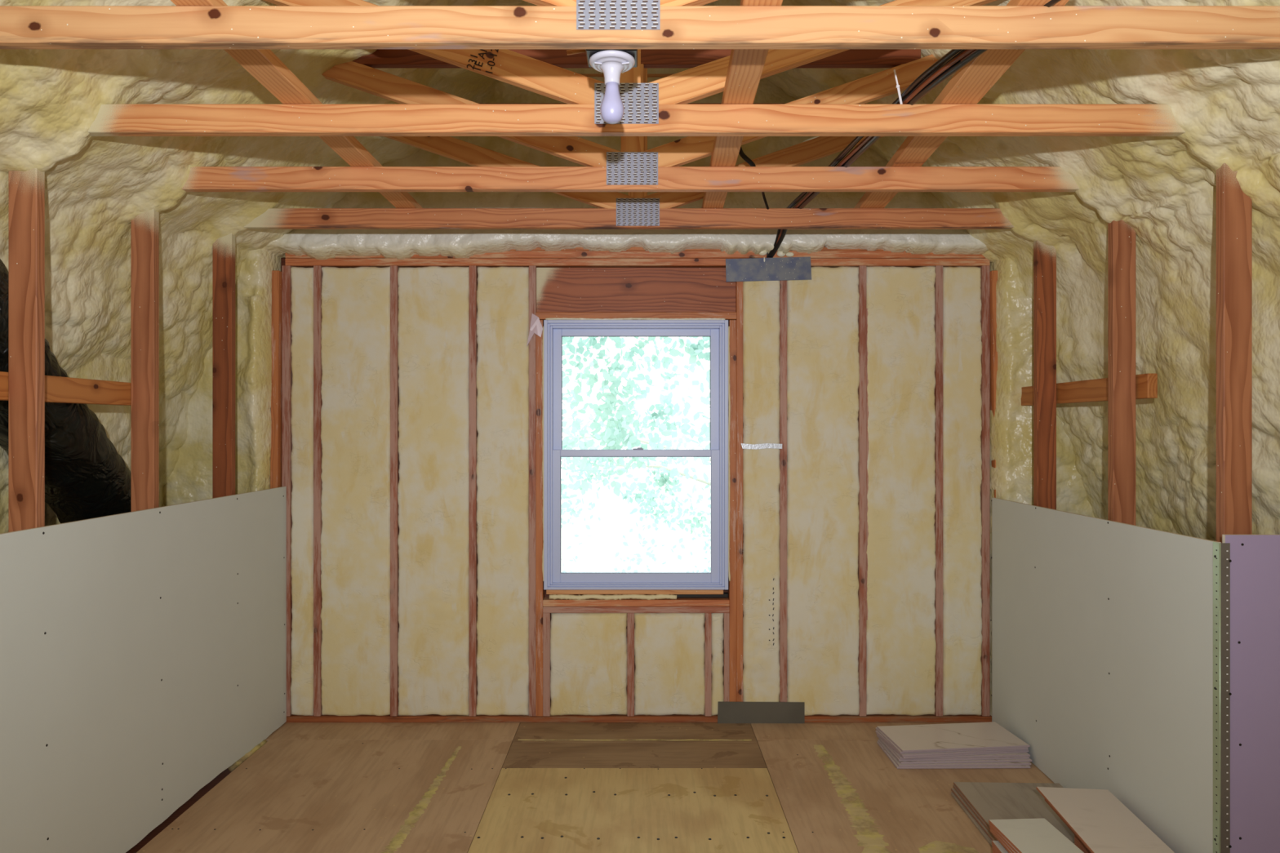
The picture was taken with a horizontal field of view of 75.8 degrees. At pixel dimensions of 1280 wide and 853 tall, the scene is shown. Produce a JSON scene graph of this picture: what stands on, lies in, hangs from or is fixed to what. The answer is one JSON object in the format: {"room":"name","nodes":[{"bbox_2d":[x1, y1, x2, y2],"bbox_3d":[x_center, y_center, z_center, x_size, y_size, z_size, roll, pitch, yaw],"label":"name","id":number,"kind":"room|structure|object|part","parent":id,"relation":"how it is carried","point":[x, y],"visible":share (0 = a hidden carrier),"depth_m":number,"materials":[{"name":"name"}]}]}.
{"room":"unfinished attic","nodes":[
{"label":"unfinished attic","id":0,"kind":"room"},
{"bbox_2d":[0,164,244,533],"bbox_3d":[-2.245,0.341,0.922,0.577,2.406,7.045,0,0,0],"label":"wall","id":1,"kind":"structure","parent":0,"point":[87,241],"depth_m":3.38,"materials":[{"name":"plastic"}]},
{"bbox_2d":[125,722,1054,852],"bbox_3d":[0.000,1.570,0.900,5.400,0.085,7.100,0,0,0],"label":"floor","id":2,"kind":"structure","parent":0,"point":[307,787],"depth_m":3.48,"materials":[{"name":"brown wood"}]},
{"bbox_2d":[0,486,286,852],"bbox_3d":[-1.850,0.927,3.091,0.014,1.232,2.381,0,0,0],"label":"panel","id":3,"kind":"object","parent":2,"relation":"on","point":[143,653],"visible":1,"depth_m":2.99,"materials":[{"name":"grey paper"}]},
{"bbox_2d":[8,0,1252,542],"bbox_3d":[-0.030,-0.505,2.585,4.123,4.097,0.047,0,0,0],"label":"roof truss","id":4,"kind":"object","parent":2,"relation":"on","point":[661,107],"visible":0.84,"depth_m":2.57,"materials":[{"name":"brown wood"}]},
{"bbox_3d":[-1.929,0.312,2.586,0.089,2.462,0.038,0,0,0],"label":"knee post","id":5,"kind":"part","parent":4,"relation":"part of","materials":[{"name":"brown wood"}]},
{"bbox_2d":[0,258,130,523],"bbox_3d":[-2.261,-0.092,3.039,0.503,1.770,1.822,0,0,0],"label":"air duct","id":6,"kind":"object","parent":4,"relation":"attached to","point":[86,477],"visible":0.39,"depth_m":3.08,"materials":[{"name":"black"}]},
{"bbox_2d":[0,371,130,405],"bbox_3d":[-1.994,-0.126,2.632,0.038,0.088,1.165,0,0,0],"label":"board","id":7,"kind":"object","parent":4,"relation":"attached to","point":[60,389],"visible":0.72,"depth_m":2.91,"materials":[{"name":"brown wood"}]},
{"bbox_3d":[-0.042,-1.008,2.566,0.200,0.127,0.002,0,0,0],"label":"truss plate","id":8,"kind":"part","parent":4,"relation":"part of","materials":[{"name":"metal"}]},
{"bbox_3d":[-0.042,-1.629,2.588,0.089,1.241,0.038,0,0,0],"label":"king post","id":9,"kind":"part","parent":4,"relation":"part of","materials":[{"name":"brown wood"}]},
{"bbox_3d":[1.869,0.312,2.586,0.089,2.462,0.038,0,0,0],"label":"knee post","id":10,"kind":"part","parent":4,"relation":"part of","materials":[{"name":"brown wood"}]},
{"bbox_2d":[130,48,1135,525],"bbox_3d":[-0.030,-0.505,3.203,4.123,4.097,0.047,0,0,0],"label":"roof truss","id":11,"kind":"object","parent":2,"relation":"on","point":[632,168],"visible":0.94,"depth_m":3.19,"materials":[{"name":"brown wood"}]},
{"bbox_3d":[-1.929,0.312,3.204,0.089,2.462,0.038,0,0,0],"label":"knee post","id":12,"kind":"part","parent":11,"relation":"part of","materials":[{"name":"brown wood"}]},
{"bbox_2d":[170,0,422,208],"bbox_3d":[-1.077,-1.028,3.000,0.093,0.038,2.200,0,0,0],"label":"brace","id":13,"kind":"object","parent":11,"relation":"on","point":[263,64],"visible":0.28,"depth_m":2.47,"materials":[{"name":"brown wood"}]},
{"bbox_3d":[-0.030,-1.000,3.184,0.200,0.127,0.002,0,0,0],"label":"truss plate","id":14,"kind":"part","parent":11,"relation":"part of","materials":[{"name":"metal"}]},
{"bbox_3d":[-0.030,-1.629,3.206,0.089,1.241,0.038,0,0,0],"label":"king post","id":15,"kind":"part","parent":11,"relation":"part of","materials":[{"name":"brown wood"}]},
{"bbox_2d":[701,0,782,208],"bbox_3d":[0.318,-1.028,2.975,0.095,0.038,2.251,0,0,1],"label":"brace","id":16,"kind":"object","parent":11,"relation":"on","point":[745,66],"visible":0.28,"depth_m":2.45,"materials":[{"name":"brown wood"}]},
{"bbox_2d":[766,0,1060,257],"bbox_3d":[0.815,-0.958,3.089,0.126,0.167,2.408,0,0,-6],"label":"cable bundle","id":17,"kind":"object","parent":11,"relation":"on","point":[954,60],"visible":0.54,"depth_m":2.49,"materials":[{"name":"black plastic"}]},
{"bbox_2d":[893,69,902,104],"bbox_3d":[0.800,-1.052,2.550,0.010,0.094,0.057,0,0,44],"label":"tie","id":18,"kind":"object","parent":17,"relation":"attached to","point":[895,73],"visible":1,"depth_m":2.55,"materials":[{"name":"white plastic"}]},
{"bbox_2d":[853,0,1069,208],"bbox_3d":[1.022,-1.028,2.975,0.116,0.038,2.254,0,0,3],"label":"brace","id":19,"kind":"object","parent":11,"relation":"on","point":[969,84],"visible":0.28,"depth_m":2.48,"materials":[{"name":"brown wood"}]},
{"bbox_3d":[1.879,0.312,3.204,0.089,2.462,0.038,0,0,0],"label":"knee post","id":20,"kind":"part","parent":11,"relation":"part of","materials":[{"name":"brown wood"}]},
{"bbox_2d":[212,68,1056,509],"bbox_3d":[-0.030,-0.505,3.812,4.123,4.097,0.047,0,0,0],"label":"roof truss","id":21,"kind":"object","parent":2,"relation":"on","point":[615,210],"visible":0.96,"depth_m":3.79,"materials":[{"name":"brown wood"}]},
{"bbox_3d":[-1.929,0.312,3.813,0.089,2.462,0.038,0,0,0],"label":"knee post","id":22,"kind":"part","parent":21,"relation":"part of","materials":[{"name":"brown wood"}]},
{"bbox_3d":[-0.010,-0.990,3.793,0.200,0.127,0.002,0,0,0],"label":"truss plate","id":23,"kind":"part","parent":21,"relation":"part of","materials":[{"name":"metal"}]},
{"bbox_3d":[-0.010,-1.629,3.815,0.089,1.241,0.038,0,0,0],"label":"king post","id":24,"kind":"part","parent":21,"relation":"part of","materials":[{"name":"brown wood"}]},
{"bbox_2d":[738,146,768,209],"bbox_3d":[0.516,-1.131,3.636,0.059,0.264,0.366,0,0,32],"label":"loose wire","id":25,"kind":"object","parent":21,"relation":"on","point":[748,160],"visible":0.52,"depth_m":3.54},
{"bbox_3d":[1.879,0.312,3.813,0.089,2.462,0.038,0,0,0],"label":"knee post","id":26,"kind":"part","parent":21,"relation":"part of","materials":[{"name":"brown wood"}]},
{"bbox_2d":[0,0,1279,48],"bbox_3d":[-0.030,-0.505,1.985,4.123,4.097,0.047,0,0,0],"label":"roof truss","id":27,"kind":"object","parent":2,"relation":"on","point":[550,24],"visible":1,"depth_m":1.97,"materials":[{"name":"brown wood"}]},
{"bbox_2d":[566,48,637,124],"bbox_3d":[-0.097,-0.864,2.067,0.181,0.203,0.118,0,0,0],"label":"fitting","id":28,"kind":"object","parent":27,"relation":"attached to","point":[611,62],"visible":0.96,"depth_m":2.05,"materials":[{"name":"white plastic"}]},
{"bbox_3d":[-0.070,-0.813,2.068,0.060,0.100,0.060,0,0,0],"label":"light bulb","id":29,"kind":"part","parent":28,"relation":"part of","materials":[{"name":"white glass"}]},
{"bbox_3d":[-0.052,-1.012,1.966,0.200,0.127,0.002,0,0,0],"label":"truss plate","id":30,"kind":"part","parent":27,"relation":"part of","materials":[{"name":"metal"}]},
{"bbox_2d":[875,721,1031,768],"bbox_3d":[1.464,1.501,3.863,0.644,0.082,0.370,0,0,-6],"label":"stack","id":31,"kind":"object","parent":2,"relation":"on","point":[971,735],"depth_m":3.77,"materials":[{"name":"wood"}]},
{"bbox_2d":[951,782,1075,847],"bbox_3d":[1.524,1.522,3.151,0.461,0.041,0.631,0,0,2],"label":"board","id":32,"kind":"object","parent":2,"relation":"on","point":[990,801],"depth_m":3.28,"materials":[{"name":"wood"}]},
{"bbox_2d":[991,497,1221,852],"bbox_3d":[1.784,0.945,3.370,0.014,1.193,1.803,0,0,3],"label":"panel","id":33,"kind":"object","parent":2,"relation":"on","point":[1102,629],"visible":0.9,"depth_m":3.06,"materials":[{"name":"grey paper"}]},
{"bbox_2d":[1213,542,1231,852],"bbox_3d":[1.747,0.943,2.467,0.036,1.190,0.033,0,0,0],"label":"bead","id":34,"kind":"object","parent":33,"relation":"attached to","point":[1221,551],"visible":1,"depth_m":2.45,"materials":[{"name":"metal"}]},
{"bbox_2d":[1222,534,1279,852],"bbox_3d":[2.054,0.931,2.461,0.612,1.215,0.014,0,0,0],"label":"panel","id":35,"kind":"object","parent":2,"relation":"on","point":[1255,565],"visible":1,"depth_m":2.46,"materials":[{"name":"purple paper"}]},
{"bbox_3d":[1.590,1.496,2.655,0.200,0.009,0.360,0,0,3],"label":"tile","id":36,"kind":"structure","parent":2,"relation":"on","visible":0},
{"bbox_3d":[1.590,1.487,2.655,0.200,0.009,0.360,0,0,3],"label":"tile","id":37,"kind":"structure","parent":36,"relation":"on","visible":0},
{"bbox_3d":[1.590,1.478,2.655,0.200,0.009,0.360,0,0,3],"label":"tile","id":38,"kind":"structure","parent":37,"relation":"on","visible":0},
{"bbox_3d":[1.590,1.469,2.655,0.200,0.009,0.360,0,0,3],"label":"tile","id":39,"kind":"structure","parent":38,"relation":"on","visible":0},
{"bbox_3d":[1.590,1.459,2.655,0.200,0.009,0.360,0,0,3],"label":"tile","id":40,"kind":"structure","parent":39,"relation":"on","visible":0},
{"bbox_3d":[1.590,1.450,2.655,0.200,0.009,0.360,0,0,3],"label":"tile","id":41,"kind":"structure","parent":40,"relation":"on","visible":0},
{"bbox_3d":[1.590,1.441,2.655,0.200,0.009,0.360,0,0,3],"label":"tile","id":42,"kind":"structure","parent":41,"relation":"on","visible":0},
{"bbox_2d":[1074,836,1089,852],"bbox_3d":[1.590,1.427,2.655,0.200,0.018,0.360,0,0,3],"label":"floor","id":43,"kind":"structure","parent":42,"relation":"on","point":[1075,838],"depth_m":2.80,"materials":[{"name":"wood"}]},
{"bbox_2d":[163,68,1094,722],"bbox_3d":[0.000,-0.506,4.250,5.400,4.101,0.292,0,0,0],"label":"wall","id":44,"kind":"structure","parent":0,"point":[392,380],"depth_m":4.28,"materials":[{"name":"plastic"}]},
{"bbox_3d":[-0.415,-0.936,4.333,1.673,0.039,0.089,0,0,0],"label":"plate","id":45,"kind":"part","parent":44,"relation":"part of","materials":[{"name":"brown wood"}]},
{"bbox_3d":[-0.013,-0.898,4.330,3.675,0.037,0.089,0,0,0],"label":"plate","id":46,"kind":"part","parent":44,"relation":"part of","materials":[{"name":"brown wood"}]},
{"bbox_2d":[543,320,728,590],"bbox_3d":[-0.021,0.147,4.329,0.960,1.404,0.112,0,0,0],"label":"window","id":47,"kind":"structure","parent":44,"relation":"in","point":[554,331],"depth_m":4.31,"materials":[{"name":"white plastic"}]},
{"bbox_3d":[-0.021,0.471,4.326,0.878,0.698,0.030,0,0,0],"label":"sash","id":48,"kind":"part","parent":47,"relation":"part of","materials":[{"name":"clear glass"}]},
{"bbox_3d":[-0.021,-0.177,4.356,0.878,0.678,0.027,0,0,0],"label":"sash","id":49,"kind":"part","parent":47,"relation":"part of","materials":[{"name":"clear glass"}]},
{"bbox_3d":[-0.020,0.957,4.330,0.973,0.032,0.089,0,0,0],"label":"sill plate","id":50,"kind":"part","parent":44,"relation":"part of","materials":[{"name":"brown wood"}]},
{"bbox_3d":[-0.020,0.922,4.330,0.973,0.034,0.089,0,0,0],"label":"sill plate","id":51,"kind":"part","parent":44,"relation":"part of","materials":[{"name":"brown wood"}]},
{"bbox_3d":[-0.013,-0.858,4.330,3.675,0.038,0.089,0,0,0],"label":"plate","id":52,"kind":"part","parent":44,"relation":"part of","materials":[{"name":"brown wood"}]},
{"bbox_3d":[-0.013,1.528,4.330,3.743,0.031,0.089,0,0,0],"label":"plate","id":53,"kind":"part","parent":44,"relation":"part of","materials":[{"name":"brown wood"}]},
{"bbox_2d":[717,701,804,724],"bbox_3d":[0.629,1.494,4.277,0.453,0.124,0.003,0,0,0],"label":"steel plate","id":54,"kind":"object","parent":44,"relation":"attached to","point":[750,713],"visible":1,"depth_m":4.28,"materials":[{"name":"grey metal"}]},
{"bbox_2d":[741,443,782,448],"bbox_3d":[0.632,0.103,4.277,0.215,0.031,0.002,0,0,0],"label":"tape","id":55,"kind":"object","parent":44,"relation":"attached to","point":[763,446],"visible":1,"depth_m":4.28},
{"bbox_2d":[725,257,811,281],"bbox_3d":[0.669,-0.818,4.277,0.447,0.130,0.003,0,0,0],"label":"steel plate","id":56,"kind":"object","parent":44,"relation":"attached to","point":[783,268],"visible":1,"depth_m":4.28,"materials":[{"name":"grey metal"}]},
{"bbox_3d":[1.272,-0.938,4.333,0.993,0.041,0.089,0,0,0],"label":"plate","id":57,"kind":"part","parent":44,"relation":"part of","materials":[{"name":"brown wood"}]},
{"bbox_2d":[0,0,1279,264],"bbox_3d":[-0.039,-1.572,0.922,3.996,1.575,7.045,0,0,0],"label":"ceiling","id":58,"kind":"structure","parent":0,"point":[1226,102],"depth_m":2.90,"materials":[{"name":"plastic"}]},
{"bbox_2d":[1016,154,1279,541],"bbox_3d":[2.118,0.342,0.922,0.528,2.404,7.045,0,0,0],"label":"wall","id":59,"kind":"structure","parent":0,"point":[1175,240],"depth_m":3.21,"materials":[{"name":"plastic"}]},
{"bbox_2d":[1020,373,1157,405],"bbox_3d":[1.950,-0.153,3.678,0.038,0.094,1.105,0,0,0],"label":"board","id":60,"kind":"object","parent":59,"relation":"attached to","point":[1146,384],"visible":0.72,"depth_m":3.52,"materials":[{"name":"brown wood"}]},
{"label":"outside","id":61,"kind":"structure","parent":0,"visible":0},
{"bbox_2d":[560,480,711,572],"bbox_3d":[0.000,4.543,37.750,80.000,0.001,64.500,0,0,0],"label":"ground","id":62,"kind":"structure","parent":61,"point":[595,554],"depth_m":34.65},
{"bbox_2d":[560,337,711,516],"bbox_3d":[-0.507,0.577,8.839,4.493,7.945,3.346,0,0,3],"label":"tree","id":63,"kind":"object","parent":62,"relation":"on","point":[614,437],"visible":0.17,"depth_m":8.70,"materials":[{"name":"green plant"}]},
{"bbox_2d":[560,393,711,572],"bbox_3d":[0.441,0.745,13.252,5.663,7.610,3.838,0,0,-10],"label":"tree","id":64,"kind":"object","parent":62,"relation":"on","point":[664,478],"visible":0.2,"depth_m":13.24,"materials":[{"name":"green plant"}]},
{"bbox_3d":[1.590,1.403,2.655,0.200,0.009,0.360,0,0,3],"label":"tile","id":65,"kind":"structure","parent":0,"visible":0},
{"bbox_3d":[1.590,1.394,2.655,0.200,0.009,0.360,0,0,3],"label":"tile","id":66,"kind":"structure","parent":65,"relation":"on","visible":0},
{"bbox_3d":[1.597,1.385,2.711,0.255,0.009,0.600,0,0,6],"label":"tile","id":67,"kind":"structure","parent":66,"relation":"on","visible":0},
{"bbox_2d":[988,786,1174,852],"bbox_3d":[1.459,1.385,2.728,0.524,0.083,0.677,0,0,6],"label":"boards","id":68,"kind":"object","parent":67,"relation":"on","point":[1097,817],"depth_m":2.76,"materials":[{"name":"wood"}]}
]}

